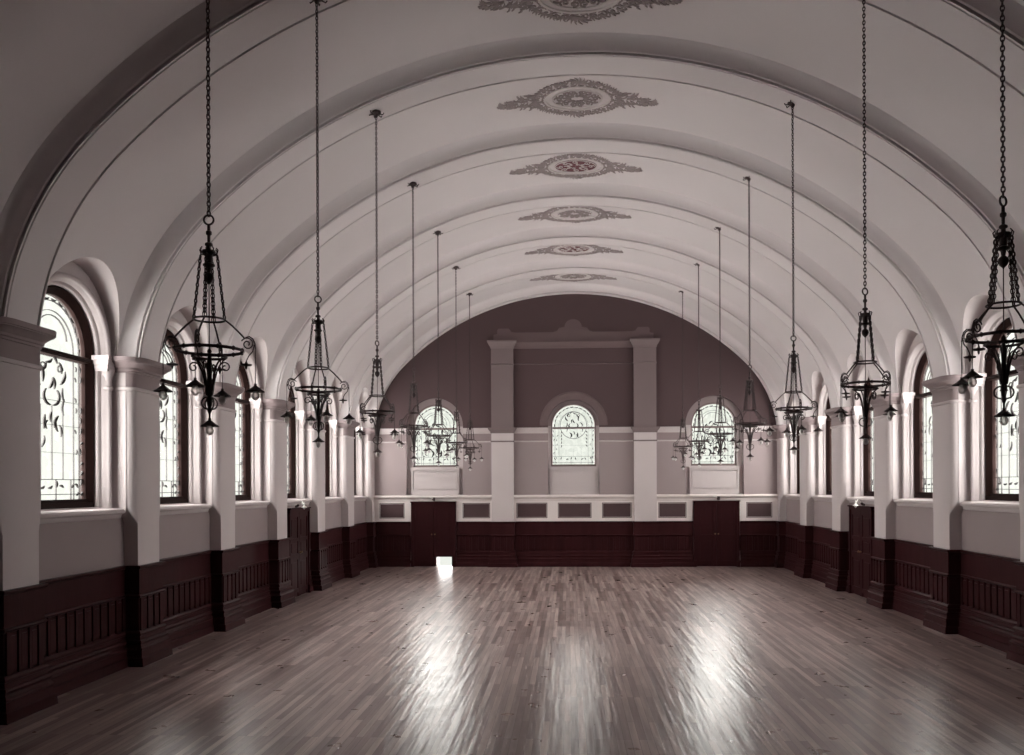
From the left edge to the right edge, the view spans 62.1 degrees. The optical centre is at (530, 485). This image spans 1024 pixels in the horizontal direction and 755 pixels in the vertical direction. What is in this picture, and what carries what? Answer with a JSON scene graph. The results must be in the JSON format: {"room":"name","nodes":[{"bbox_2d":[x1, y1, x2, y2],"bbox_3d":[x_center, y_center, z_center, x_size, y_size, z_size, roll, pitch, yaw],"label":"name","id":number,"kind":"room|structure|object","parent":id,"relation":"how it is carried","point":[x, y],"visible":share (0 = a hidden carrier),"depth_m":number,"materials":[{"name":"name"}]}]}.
{"room":"ballroom","nodes":[
{"label":"ballroom","id":0,"kind":"room"},
{"bbox_2d":[39,257,367,580],"bbox_3d":[-5.941,-0.470,12.442,0.890,6.050,29.390,0,0,3],"label":"wall","id":1,"kind":"structure","parent":0,"point":[65,548],"depth_m":13.88,"materials":[{"name":"paint"}]},
{"bbox_2d":[0,316,56,590],"bbox_3d":[-5.870,-0.315,9.541,0.650,2.980,1.230,0,0,3],"label":"trim","id":2,"kind":"structure","parent":1,"relation":"attached to","point":[21,342],"depth_m":9.50,"materials":[{"name":"paint"}]},
{"bbox_2d":[40,285,124,523],"bbox_3d":[-6.040,-1.061,11.000,0.565,3.052,1.970,0,0,3],"label":"window","id":3,"kind":"structure","parent":1,"relation":"in","point":[83,508],"depth_m":11.48,"materials":[{"name":"brown wood"}]},
{"bbox_2d":[91,355,115,390],"bbox_3d":[-5.980,-1.570,10.997,0.250,0.470,1.990,0,0,3],"label":"trim","id":4,"kind":"structure","parent":1,"relation":"attached to","point":[103,363],"depth_m":11.78,"materials":[{"name":"paint"}]},
{"bbox_2d":[112,356,171,565],"bbox_3d":[-5.740,-0.316,12.438,0.650,2.980,1.230,0,0,3],"label":"trim","id":5,"kind":"structure","parent":1,"relation":"attached to","point":[143,375],"depth_m":12.20,"materials":[{"name":"paint"}]},
{"bbox_2d":[0,538,295,724],"bbox_3d":[-5.787,1.844,8.447,0.335,1.420,21.020,0,0,3],"label":"wainscoting","id":6,"kind":"structure","parent":1,"relation":"attached to","point":[59,635],"depth_m":11.91,"materials":[{"name":"brown wood"}]},
{"bbox_2d":[160,329,210,514],"bbox_3d":[-5.911,-1.061,13.897,0.565,3.052,1.970,0,0,3],"label":"window","id":7,"kind":"structure","parent":1,"relation":"in","point":[178,504],"depth_m":14.51,"materials":[{"name":"clear glass"}]},
{"bbox_2d":[186,381,202,408],"bbox_3d":[-5.851,-1.570,13.894,0.250,0.470,1.990,0,0,3],"label":"trim","id":8,"kind":"structure","parent":1,"relation":"attached to","point":[199,396],"depth_m":14.73,"materials":[{"name":"paint"}]},
{"bbox_2d":[202,382,244,549],"bbox_3d":[-5.611,-0.316,15.335,0.650,2.980,1.230,0,0,3],"label":"trim","id":9,"kind":"structure","parent":1,"relation":"attached to","point":[222,515],"depth_m":15.13,"materials":[{"name":"paint"}]},
{"bbox_2d":[235,361,269,509],"bbox_3d":[-5.782,-1.062,16.794,0.565,3.052,1.970,0,0,3],"label":"window","id":10,"kind":"structure","parent":1,"relation":"in","point":[243,501],"depth_m":17.47,"materials":[{"name":"clear glass"}]},
{"bbox_2d":[249,398,262,421],"bbox_3d":[-5.721,-1.571,16.791,0.250,0.470,1.990,0,0,3],"label":"trim","id":11,"kind":"structure","parent":1,"relation":"attached to","point":[257,405],"depth_m":17.57,"materials":[{"name":"paint"}]},
{"bbox_2d":[262,399,294,539],"bbox_3d":[-5.482,-0.317,18.233,0.650,2.980,1.230,0,0,3],"label":"trim","id":12,"kind":"structure","parent":1,"relation":"attached to","point":[277,511],"depth_m":17.94,"materials":[{"name":"paint"}]},
{"bbox_2d":[287,507,310,596],"bbox_3d":[-5.367,1.527,19.679,0.155,2.052,1.500,0,0,3],"label":"door","id":13,"kind":"structure","parent":1,"relation":"in","point":[298,519],"depth_m":19.69,"materials":[{"name":"brown wood"}]},
{"bbox_2d":[287,387,311,505],"bbox_3d":[-5.652,-1.062,19.691,0.565,3.052,1.970,0,0,3],"label":"window","id":14,"kind":"structure","parent":1,"relation":"in","point":[292,500],"depth_m":20.38,"materials":[{"name":"clear glass"}]},
{"bbox_2d":[294,411,305,430],"bbox_3d":[-5.592,-1.571,19.689,0.250,0.470,1.990,0,0,3],"label":"trim","id":15,"kind":"structure","parent":1,"relation":"attached to","point":[299,415],"depth_m":20.47,"materials":[{"name":"paint"}]},
{"bbox_2d":[295,501,306,508],"bbox_3d":[-5.293,0.441,19.552,0.123,0.193,0.661,0,0,-34],"label":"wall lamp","id":16,"kind":"object","parent":1,"relation":"attached to","point":[297,505],"visible":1,"depth_m":19.48,"materials":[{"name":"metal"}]},
{"bbox_2d":[280,0,354,447],"bbox_3d":[-2.349,-2.914,9.383,0.625,4.993,0.625,0,0,17],"label":"chandelier","id":17,"kind":"object","parent":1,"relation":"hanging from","point":[318,409],"visible":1,"depth_m":9.37,"materials":[{"name":"metal"}]},
{"bbox_2d":[307,388,328,435],"bbox_3d":[-2.340,-0.795,9.383,0.236,0.570,0.236,0,0,-28],"label":"basket","id":18,"kind":"object","parent":17,"relation":"on","point":[318,409],"depth_m":9.36,"materials":[{"name":"metal"}]},
{"bbox_2d":[305,411,331,531],"bbox_3d":[-5.352,-0.318,21.130,0.650,2.980,1.230,0,0,3],"label":"trim","id":19,"kind":"structure","parent":1,"relation":"attached to","point":[317,510],"depth_m":20.81,"materials":[{"name":"paint"}]},
{"bbox_2d":[328,420,337,436],"bbox_3d":[-5.463,-1.572,22.586,0.250,0.470,1.990,0,0,3],"label":"trim","id":20,"kind":"structure","parent":1,"relation":"attached to","point":[333,424],"depth_m":23.36,"materials":[{"name":"paint"}]},
{"bbox_2d":[325,403,342,502],"bbox_3d":[-5.523,-1.063,22.588,0.565,3.052,1.970,0,0,3],"label":"window","id":21,"kind":"structure","parent":1,"relation":"in","point":[328,499],"depth_m":23.29,"materials":[{"name":"clear glass"}]},
{"bbox_2d":[310,522,377,591],"bbox_3d":[-5.108,1.841,23.657,0.335,1.420,6.510,0,0,3],"label":"trim","id":22,"kind":"structure","parent":1,"relation":"attached to","point":[338,553],"depth_m":23.43,"materials":[{"name":"brown wood"}]},
{"bbox_2d":[337,420,359,526],"bbox_3d":[-5.223,-0.318,24.027,0.650,2.980,1.230,0,0,3],"label":"trim","id":23,"kind":"structure","parent":1,"relation":"attached to","point":[347,506],"depth_m":23.71,"materials":[{"name":"paint"}]},
{"bbox_2d":[355,427,363,442],"bbox_3d":[-5.333,-1.573,25.483,0.250,0.470,1.990,0,0,3],"label":"trim","id":24,"kind":"structure","parent":1,"relation":"attached to","point":[357,428],"depth_m":26.24,"materials":[{"name":"paint"}]},
{"bbox_2d":[354,430,367,500],"bbox_3d":[-5.394,-1.063,25.486,0.565,3.052,1.970,0,0,3],"label":"window","id":25,"kind":"structure","parent":1,"relation":"in","point":[356,497],"depth_m":26.21,"materials":[{"name":"clear glass"}]},
{"bbox_2d":[363,427,374,521],"bbox_3d":[-5.107,-0.319,26.617,0.650,2.980,0.615,0,0,3],"label":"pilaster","id":26,"kind":"structure","parent":1,"relation":"attached to","point":[370,432],"depth_m":26.56,"materials":[{"name":"paint"}]},
{"bbox_2d":[355,109,398,456],"bbox_3d":[-2.220,-2.914,12.281,0.625,4.993,0.625,0,0,-10],"label":"chandelier","id":27,"kind":"object","parent":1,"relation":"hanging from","point":[376,113],"visible":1,"depth_m":12.27,"materials":[{"name":"metal"}]},
{"bbox_2d":[369,412,384,447],"bbox_3d":[-2.211,-0.796,12.281,0.236,0.570,0.236,0,0,35],"label":"basket","id":28,"kind":"object","parent":27,"relation":"on","point":[377,428],"depth_m":12.26,"materials":[{"name":"metal"}]},
{"bbox_2d":[396,181,431,461],"bbox_3d":[-2.090,-2.915,15.178,0.625,4.993,0.625,0,0,-4],"label":"chandelier","id":29,"kind":"object","parent":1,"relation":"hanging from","point":[412,184],"visible":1,"depth_m":15.16,"materials":[{"name":"metal"}]},
{"bbox_2d":[407,426,419,452],"bbox_3d":[-2.081,-0.796,15.178,0.236,0.570,0.236,0,0,41],"label":"basket","id":30,"kind":"object","parent":29,"relation":"on","point":[414,428],"depth_m":15.16,"materials":[{"name":"metal"}]},
{"bbox_2d":[423,230,453,465],"bbox_3d":[-1.961,-2.915,18.075,0.625,4.993,0.625,0,0,-15],"label":"chandelier","id":31,"kind":"object","parent":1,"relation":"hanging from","point":[438,402],"visible":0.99,"depth_m":18.07,"materials":[{"name":"metal"}]},
{"bbox_2d":[435,436,442,459],"bbox_3d":[-1.952,-0.797,18.075,0.236,0.570,0.236,0,0,30],"label":"basket","id":32,"kind":"object","parent":31,"relation":"on","point":[438,438],"depth_m":18.06,"materials":[{"name":"metal"}]},
{"bbox_2d":[444,266,468,468],"bbox_3d":[-1.832,-2.916,20.972,0.625,4.993,0.625,0,0,-7],"label":"chandelier","id":33,"kind":"object","parent":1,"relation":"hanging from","point":[456,413],"visible":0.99,"depth_m":20.96,"materials":[{"name":"metal"}]},
{"bbox_2d":[452,443,460,463],"bbox_3d":[-1.823,-0.797,20.972,0.236,0.570,0.236,0,0,38],"label":"basket","id":34,"kind":"object","parent":33,"relation":"on","point":[456,448],"depth_m":20.95,"materials":[{"name":"metal"}]},
{"bbox_2d":[458,293,483,470],"bbox_3d":[-1.702,-2.916,23.869,0.625,4.993,0.625,0,0,-28],"label":"chandelier","id":35,"kind":"object","parent":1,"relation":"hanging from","point":[469,294],"visible":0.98,"depth_m":23.86,"materials":[{"name":"metal"}]},
{"bbox_2d":[467,448,471,464],"bbox_3d":[-1.694,-0.798,23.869,0.236,0.570,0.236,0,0,17],"label":"basket","id":36,"kind":"object","parent":35,"relation":"on","point":[470,454],"depth_m":23.85,"materials":[{"name":"metal"}]},
{"bbox_2d":[0,0,1023,325],"bbox_3d":[0.563,-4.053,9.253,13.115,4.462,0.940,0,0,3],"label":"ceiling arch","id":37,"kind":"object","parent":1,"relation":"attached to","point":[42,206],"depth_m":9.22,"materials":[{"name":"paint"}]},
{"bbox_2d":[114,32,1023,361],"bbox_3d":[0.693,-4.054,12.150,13.115,4.462,0.940,0,0,3],"label":"ceiling arch","id":38,"kind":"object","parent":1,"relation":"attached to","point":[970,206],"depth_m":11.98,"materials":[{"name":"paint"}]},
{"bbox_2d":[337,258,816,420],"bbox_3d":[1.210,-4.056,23.739,13.115,4.462,0.940,0,0,3],"label":"trim","id":39,"kind":"structure","parent":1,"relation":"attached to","point":[731,312],"depth_m":23.50,"materials":[{"name":"paint"}]},
{"bbox_2d":[305,226,852,411],"bbox_3d":[1.081,-4.055,20.842,13.115,4.462,0.940,0,0,3],"label":"trim","id":40,"kind":"structure","parent":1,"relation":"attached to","point":[830,369],"depth_m":20.60,"materials":[{"name":"paint"}]},
{"bbox_2d":[262,183,900,400],"bbox_3d":[0.951,-4.055,17.945,13.115,4.462,0.940,0,0,3],"label":"trim","id":41,"kind":"structure","parent":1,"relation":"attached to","point":[763,242],"depth_m":17.73,"materials":[{"name":"paint"}]},
{"bbox_2d":[202,122,967,384],"bbox_3d":[0.822,-4.054,15.048,13.115,4.462,0.940,0,0,3],"label":"trim","id":42,"kind":"structure","parent":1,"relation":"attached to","point":[935,327],"depth_m":14.82,"materials":[{"name":"paint"}]},
{"bbox_2d":[834,0,897,444],"bbox_3d":[3.585,-2.939,9.119,0.625,4.993,0.625,0,0,21],"label":"chandelier","id":43,"kind":"object","parent":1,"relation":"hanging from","point":[865,316],"visible":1,"depth_m":9.10,"materials":[{"name":"metal"}]},
{"bbox_2d":[854,383,876,431],"bbox_3d":[3.594,-0.820,9.119,0.236,0.570,0.236,0,0,-24],"label":"basket","id":44,"kind":"object","parent":43,"relation":"on","point":[865,409],"depth_m":9.10,"materials":[{"name":"metal"}]},
{"bbox_2d":[0,0,1023,423],"bbox_3d":[0.693,-4.034,12.150,13.042,4.422,28.160,0,0,3],"label":"ceiling","id":45,"kind":"structure","parent":0,"point":[53,53],"depth_m":11.81,"materials":[{"name":"paint"}]},
{"bbox_2d":[530,274,616,281],"bbox_3d":[1.274,-6.187,25.279,2.369,0.127,1.316,0,0,-23],"label":"ceiling medallion","id":46,"kind":"object","parent":45,"relation":"attached to","point":[565,277],"visible":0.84,"depth_m":25.34,"materials":[{"name":"paint"}]},
{"bbox_2d":[525,245,622,255],"bbox_3d":[1.144,-6.187,22.382,2.369,0.127,1.316,0,0,-23],"label":"ceiling medallion","id":47,"kind":"object","parent":45,"relation":"attached to","point":[572,250],"visible":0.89,"depth_m":22.40,"materials":[{"name":"paint"}]},
{"bbox_2d":[559,245,588,251],"bbox_3d":[1.140,-6.240,22.380,0.820,0.021,0.620,0,0,3],"label":"vent grille","id":48,"kind":"object","parent":47,"relation":"attached to","point":[567,248],"depth_m":22.32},
{"bbox_2d":[518,206,631,222],"bbox_3d":[1.015,-6.186,19.485,2.369,0.127,1.316,0,0,-23],"label":"ceiling medallion","id":49,"kind":"object","parent":45,"relation":"attached to","point":[604,214],"visible":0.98,"depth_m":19.47,"materials":[{"name":"paint"}]},
{"bbox_2d":[509,154,642,178],"bbox_3d":[0.886,-6.186,16.588,2.369,0.127,1.316,0,0,-23],"label":"ceiling medallion","id":50,"kind":"object","parent":45,"relation":"attached to","point":[573,167],"visible":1,"depth_m":16.57,"materials":[{"name":"paint"}]},
{"bbox_2d":[555,160,596,171],"bbox_3d":[0.881,-6.239,16.586,0.820,0.021,0.620,0,0,3],"label":"vent grille","id":51,"kind":"object","parent":50,"relation":"attached to","point":[570,165],"depth_m":16.56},
{"bbox_2d":[497,77,657,117],"bbox_3d":[0.756,-6.185,13.691,2.369,0.127,1.316,0,0,-23],"label":"ceiling medallion","id":52,"kind":"object","parent":45,"relation":"attached to","point":[535,103],"visible":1,"depth_m":13.66,"materials":[{"name":"paint"}]},
{"bbox_2d":[478,0,682,24],"bbox_3d":[0.627,-6.184,10.793,2.369,0.127,1.316,0,0,-23],"label":"ceiling medallion","id":53,"kind":"object","parent":45,"relation":"attached to","point":[494,4],"visible":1,"depth_m":11.01,"materials":[{"name":"paint"}]},
{"bbox_2d":[671,291,694,469],"bbox_3d":[4.232,-2.941,23.604,0.625,4.993,0.625,0,0,17],"label":"chandelier","id":54,"kind":"object","parent":45,"relation":"hanging from","point":[682,419],"visible":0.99,"depth_m":23.59,"materials":[{"name":"metal"}]},
{"bbox_2d":[680,447,686,463],"bbox_3d":[4.240,-0.823,23.604,0.236,0.570,0.236,0,0,-28],"label":"basket","id":55,"kind":"object","parent":54,"relation":"on","point":[683,448],"depth_m":23.58,"materials":[{"name":"metal"}]},
{"bbox_2d":[683,263,715,467],"bbox_3d":[4.102,-2.941,20.707,0.625,4.993,0.625,0,0,-45],"label":"chandelier","id":56,"kind":"object","parent":45,"relation":"hanging from","point":[701,441],"visible":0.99,"depth_m":20.70,"materials":[{"name":"metal"}]},
{"bbox_2d":[695,441,703,461],"bbox_3d":[4.111,-0.822,20.707,0.236,0.570,0.236,0,0,0],"label":"basket","id":57,"kind":"object","parent":56,"relation":"on","point":[698,446],"depth_m":20.69,"materials":[{"name":"metal"}]},
{"bbox_2d":[702,227,739,464],"bbox_3d":[3.973,-2.940,17.810,0.625,4.993,0.625,0,0,-17],"label":"chandelier","id":58,"kind":"object","parent":45,"relation":"hanging from","point":[720,397],"visible":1,"depth_m":17.80,"materials":[{"name":"metal"}]},
{"bbox_2d":[715,434,723,457],"bbox_3d":[3.982,-0.822,17.810,0.236,0.570,0.236,0,0,28],"label":"basket","id":59,"kind":"object","parent":58,"relation":"on","point":[720,444],"depth_m":17.79,"materials":[{"name":"metal"}]},
{"bbox_2d":[729,176,770,460],"bbox_3d":[3.844,-2.940,14.913,0.625,4.993,0.625,0,0,28],"label":"chandelier","id":60,"kind":"object","parent":45,"relation":"hanging from","point":[749,382],"visible":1,"depth_m":14.90,"materials":[{"name":"metal"}]},
{"bbox_2d":[743,423,756,452],"bbox_3d":[3.853,-0.821,14.913,0.236,0.570,0.236,0,0,-17],"label":"basket","id":61,"kind":"object","parent":60,"relation":"on","point":[749,435],"depth_m":14.89,"materials":[{"name":"metal"}]},
{"bbox_2d":[765,100,822,454],"bbox_3d":[3.714,-2.939,12.016,0.625,4.993,0.625,0,0,-45],"label":"chandelier","id":62,"kind":"object","parent":45,"relation":"hanging from","point":[793,356],"visible":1,"depth_m":12.01,"materials":[{"name":"metal"}]},
{"bbox_2d":[785,408,800,444],"bbox_3d":[3.723,-0.821,12.016,0.236,0.570,0.236,0,0,0],"label":"basket","id":63,"kind":"object","parent":62,"relation":"on","point":[792,418],"depth_m":12.00,"materials":[{"name":"metal"}]},
{"bbox_3d":[0.434,-4.053,6.356,13.115,4.462,0.940,0,0,3],"label":"trim","id":64,"kind":"structure","parent":45,"relation":"attached to","visible":0},
{"bbox_2d":[153,0,264,434],"bbox_3d":[-2.458,-2.883,6.486,0.625,4.993,0.625,0,0,41],"label":"chandelier","id":65,"kind":"object","parent":64,"relation":"hanging from","point":[209,381],"visible":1,"depth_m":6.47,"materials":[{"name":"metal"}]},
{"bbox_2d":[192,348,225,417],"bbox_3d":[-2.449,-0.765,6.486,0.236,0.570,0.236,0,0,-4],"label":"basket","id":66,"kind":"object","parent":65,"relation":"on","point":[209,381],"depth_m":6.47,"materials":[{"name":"metal"}]},
{"bbox_2d":[952,0,1023,424],"bbox_3d":[3.456,-2.938,6.222,0.625,4.993,0.625,0,0,19],"label":"chandelier","id":67,"kind":"object","parent":64,"relation":"hanging from","point":[1002,238],"visible":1,"depth_m":6.21,"materials":[{"name":"metal"}]},
{"bbox_2d":[985,335,1022,407],"bbox_3d":[3.465,-0.820,6.222,0.236,0.570,0.236,0,0,-26],"label":"basket","id":68,"kind":"object","parent":67,"relation":"on","point":[1003,369],"depth_m":6.20,"materials":[{"name":"metal"}]},
{"bbox_2d":[0,566,1023,754],"bbox_3d":[0.720,2.587,12.145,14.800,0.120,29.590,0,0,3],"label":"floor","id":69,"kind":"structure","parent":0,"point":[416,660],"depth_m":11.19,"materials":[{"name":"brown wood"}]},
{"bbox_2d":[374,294,776,566],"bbox_3d":[1.358,-2.076,26.876,13.800,9.200,0.500,0,0,3],"label":"wall","id":70,"kind":"structure","parent":0,"point":[611,385],"depth_m":26.63,"materials":[{"name":"paint"}]},
{"bbox_2d":[375,522,410,566],"bbox_3d":[-4.354,1.838,26.819,1.160,1.420,0.125,0,0,3],"label":"trim","id":71,"kind":"structure","parent":70,"relation":"attached to","point":[392,539],"depth_m":26.84,"materials":[{"name":"brown wood"}]},
{"bbox_2d":[410,501,455,566],"bbox_3d":[-3.051,1.517,26.760,1.450,2.052,0.155,0,0,3],"label":"door","id":72,"kind":"structure","parent":70,"relation":"in","point":[433,524],"depth_m":26.75,"materials":[{"name":"brown wood"}]},
{"bbox_2d":[410,405,459,494],"bbox_3d":[-3.017,-1.147,26.986,1.560,2.900,0.290,0,0,3],"label":"window","id":73,"kind":"structure","parent":70,"relation":"in","point":[424,481],"depth_m":26.91,"materials":[{"name":"clear glass"}]},
{"bbox_2d":[487,340,516,521],"bbox_3d":[-0.880,-1.711,26.605,0.930,5.670,0.280,0,0,3],"label":"pilaster","id":74,"kind":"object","parent":70,"relation":"attached to","point":[502,430],"depth_m":26.58,"materials":[{"name":"paint"}]},
{"bbox_2d":[493,319,653,364],"bbox_3d":[1.335,-4.511,26.576,5.000,1.410,0.140,0,0,3],"label":"trim","id":75,"kind":"structure","parent":70,"relation":"attached to","point":[572,335],"depth_m":26.57,"materials":[{"name":"paint"}]},
{"bbox_2d":[539,391,607,425],"bbox_3d":[1.346,-2.431,26.626,2.140,1.070,0.100,0,0,3],"label":"trim","id":76,"kind":"structure","parent":70,"relation":"attached to","point":[572,395],"depth_m":26.59,"materials":[{"name":"paint"}]},
{"bbox_2d":[549,403,598,494],"bbox_3d":[1.358,-1.166,26.791,1.560,2.900,0.290,0,0,3],"label":"window","id":77,"kind":"structure","parent":70,"relation":"in","point":[563,480],"depth_m":26.72,"materials":[{"name":"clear glass"}]},
{"bbox_2d":[456,521,693,566],"bbox_3d":[1.357,1.814,26.494,7.400,1.420,0.265,0,0,3],"label":"wainscoting","id":78,"kind":"structure","parent":70,"relation":"attached to","point":[478,543],"depth_m":26.56,"materials":[{"name":"brown wood"}]},
{"bbox_2d":[375,426,775,442],"bbox_3d":[1.347,-1.608,26.584,12.800,0.455,0.125,0,0,3],"label":"trim","id":79,"kind":"structure","parent":70,"relation":"attached to","point":[677,428],"depth_m":26.56,"materials":[{"name":"paint"}]},
{"bbox_2d":[374,500,777,521],"bbox_3d":[1.358,0.784,26.609,12.600,0.660,0.035,0,0,3],"label":"trim","id":80,"kind":"structure","parent":70,"relation":"attached to","point":[750,510],"depth_m":26.61,"materials":[{"name":"paint"}]},
{"bbox_2d":[374,494,777,501],"bbox_3d":[1.355,0.374,26.569,12.800,0.200,0.155,0,0,3],"label":"trim","id":81,"kind":"structure","parent":70,"relation":"attached to","point":[623,497],"depth_m":26.54,"materials":[{"name":"paint"}]},
{"bbox_2d":[363,283,788,427],"bbox_3d":[1.329,-4.056,26.401,13.115,4.462,0.470,0,0,3],"label":"trim","id":82,"kind":"structure","parent":70,"relation":"attached to","point":[690,316],"depth_m":26.30,"materials":[{"name":"paint"}]},
{"bbox_2d":[630,338,659,520],"bbox_3d":[3.566,-1.730,26.407,0.930,5.670,0.280,0,0,3],"label":"pilaster","id":83,"kind":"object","parent":70,"relation":"attached to","point":[645,428],"depth_m":26.39,"materials":[{"name":"paint"}]},
{"bbox_2d":[689,402,739,493],"bbox_3d":[5.734,-1.184,26.596,1.560,2.900,0.290,0,0,3],"label":"window","id":84,"kind":"structure","parent":70,"relation":"in","point":[723,478],"depth_m":26.52,"materials":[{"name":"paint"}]},
{"bbox_2d":[693,500,739,566],"bbox_3d":[5.770,1.480,26.367,1.450,2.052,0.155,0,0,3],"label":"door","id":85,"kind":"structure","parent":70,"relation":"in","point":[716,524],"depth_m":26.35,"materials":[{"name":"brown wood"}]},
{"bbox_2d":[740,521,776,566],"bbox_3d":[7.075,1.790,26.309,1.160,1.420,0.125,0,0,3],"label":"wainscoting","id":86,"kind":"structure","parent":70,"relation":"attached to","point":[758,539],"depth_m":26.33,"materials":[{"name":"brown wood"}]},
{"bbox_2d":[784,294,1019,558],"bbox_3d":[7.356,-0.526,11.849,0.890,6.050,29.390,0,0,3],"label":"wall","id":87,"kind":"structure","parent":0,"point":[989,532],"depth_m":16.74,"materials":[{"name":"paint"}]},
{"bbox_2d":[772,424,788,520],"bbox_3d":[7.790,-0.373,26.041,0.650,2.980,0.615,0,0,3],"label":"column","id":88,"kind":"structure","parent":87,"relation":"attached to","point":[779,429],"depth_m":26.03,"materials":[{"name":"paint"}]},
{"bbox_2d":[785,426,799,499],"bbox_3d":[7.968,-1.119,24.889,0.565,3.052,1.970,0,0,3],"label":"window","id":89,"kind":"structure","parent":87,"relation":"in","point":[788,496],"depth_m":25.61,"materials":[{"name":"clear glass"}]},
{"bbox_2d":[795,417,816,525],"bbox_3d":[7.674,-0.372,23.451,0.650,2.980,1.230,0,0,3],"label":"trim","id":90,"kind":"structure","parent":87,"relation":"attached to","point":[806,504],"depth_m":23.14,"materials":[{"name":"paint"}]},
{"bbox_2d":[774,521,848,591],"bbox_3d":[7.544,1.788,23.092,0.335,1.420,6.510,0,0,3],"label":"wainscoting","id":91,"kind":"structure","parent":87,"relation":"attached to","point":[821,554],"depth_m":22.83,"materials":[{"name":"brown wood"}]},
{"bbox_2d":[816,416,826,433],"bbox_3d":[7.774,-1.628,21.995,0.250,0.470,1.990,0,0,3],"label":"trim","id":92,"kind":"structure","parent":87,"relation":"attached to","point":[820,420],"depth_m":22.77,"materials":[{"name":"paint"}]},
{"bbox_2d":[812,397,831,501],"bbox_3d":[7.838,-1.119,21.992,0.565,3.052,1.970,0,0,3],"label":"window","id":93,"kind":"structure","parent":87,"relation":"in","point":[828,497],"depth_m":22.67,"materials":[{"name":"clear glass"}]},
{"bbox_2d":[824,407,852,530],"bbox_3d":[7.545,-0.372,20.554,0.650,2.980,1.230,0,0,3],"label":"trim","id":94,"kind":"structure","parent":87,"relation":"attached to","point":[840,510],"depth_m":20.30,"materials":[{"name":"paint"}]},
{"bbox_2d":[852,406,862,426],"bbox_3d":[7.645,-1.627,19.098,0.250,0.470,1.990,0,0,3],"label":"trim","id":95,"kind":"structure","parent":87,"relation":"attached to","point":[857,410],"depth_m":19.88,"materials":[{"name":"paint"}]},
{"bbox_2d":[853,499,864,507],"bbox_3d":[7.352,0.388,18.988,0.123,0.193,0.661,0,0,39],"label":"wall lamp","id":96,"kind":"object","parent":87,"relation":"attached to","point":[861,503],"visible":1,"depth_m":18.97,"materials":[{"name":"metal"}]},
{"bbox_2d":[847,377,873,503],"bbox_3d":[7.709,-1.118,19.095,0.565,3.052,1.970,0,0,3],"label":"window","id":97,"kind":"structure","parent":87,"relation":"in","point":[868,498],"depth_m":19.77,"materials":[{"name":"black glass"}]},
{"bbox_2d":[847,505,874,597],"bbox_3d":[7.445,1.473,19.107,0.155,2.052,1.500,0,0,3],"label":"door","id":98,"kind":"structure","parent":87,"relation":"in","point":[861,518],"depth_m":19.08,"materials":[{"name":"brown wood"}]},
{"bbox_2d":[868,393,900,538],"bbox_3d":[7.415,-0.371,17.657,0.650,2.980,1.230,0,0,3],"label":"trim","id":99,"kind":"structure","parent":87,"relation":"attached to","point":[885,511],"depth_m":17.41,"materials":[{"name":"paint"}]},
{"bbox_2d":[900,392,914,416],"bbox_3d":[7.515,-1.627,16.201,0.250,0.470,1.990,0,0,3],"label":"trim","id":100,"kind":"structure","parent":87,"relation":"attached to","point":[906,398],"depth_m":16.98,"materials":[{"name":"paint"}]},
{"bbox_2d":[894,351,932,507],"bbox_3d":[7.580,-1.118,16.198,0.565,3.052,1.970,0,0,3],"label":"window","id":101,"kind":"structure","parent":87,"relation":"in","point":[921,498],"depth_m":16.84,"materials":[{"name":"clear glass"}]},
{"bbox_2d":[866,537,1023,664],"bbox_3d":[6.866,1.791,7.882,0.335,1.420,21.020,0,0,3],"label":"wainscoting","id":102,"kind":"structure","parent":87,"relation":"attached to","point":[976,596],"depth_m":14.40,"materials":[{"name":"brown wood"}]},
{"bbox_2d":[922,374,969,549],"bbox_3d":[7.286,-0.371,14.760,0.650,2.980,1.230,0,0,3],"label":"trim","id":103,"kind":"structure","parent":87,"relation":"attached to","point":[947,512],"depth_m":14.55,"materials":[{"name":"paint"}]},
{"bbox_2d":[968,373,986,402],"bbox_3d":[7.386,-1.626,13.304,0.250,0.470,1.990,0,0,3],"label":"trim","id":104,"kind":"structure","parent":87,"relation":"attached to","point":[980,381],"depth_m":14.09,"materials":[{"name":"paint"}]},
{"bbox_2d":[960,317,1019,512],"bbox_3d":[7.451,-1.117,13.301,0.565,3.052,1.970,0,0,3],"label":"window","id":105,"kind":"structure","parent":87,"relation":"in","point":[994,501],"depth_m":13.89,"materials":[{"name":"clear glass"}]},
{"bbox_2d":[1006,352,1023,561],"bbox_3d":[7.157,-0.370,11.863,0.650,2.980,1.230,0,0,3],"label":"trim","id":106,"kind":"structure","parent":87,"relation":"attached to","point":[1018,363],"depth_m":12.14,"materials":[{"name":"paint"}]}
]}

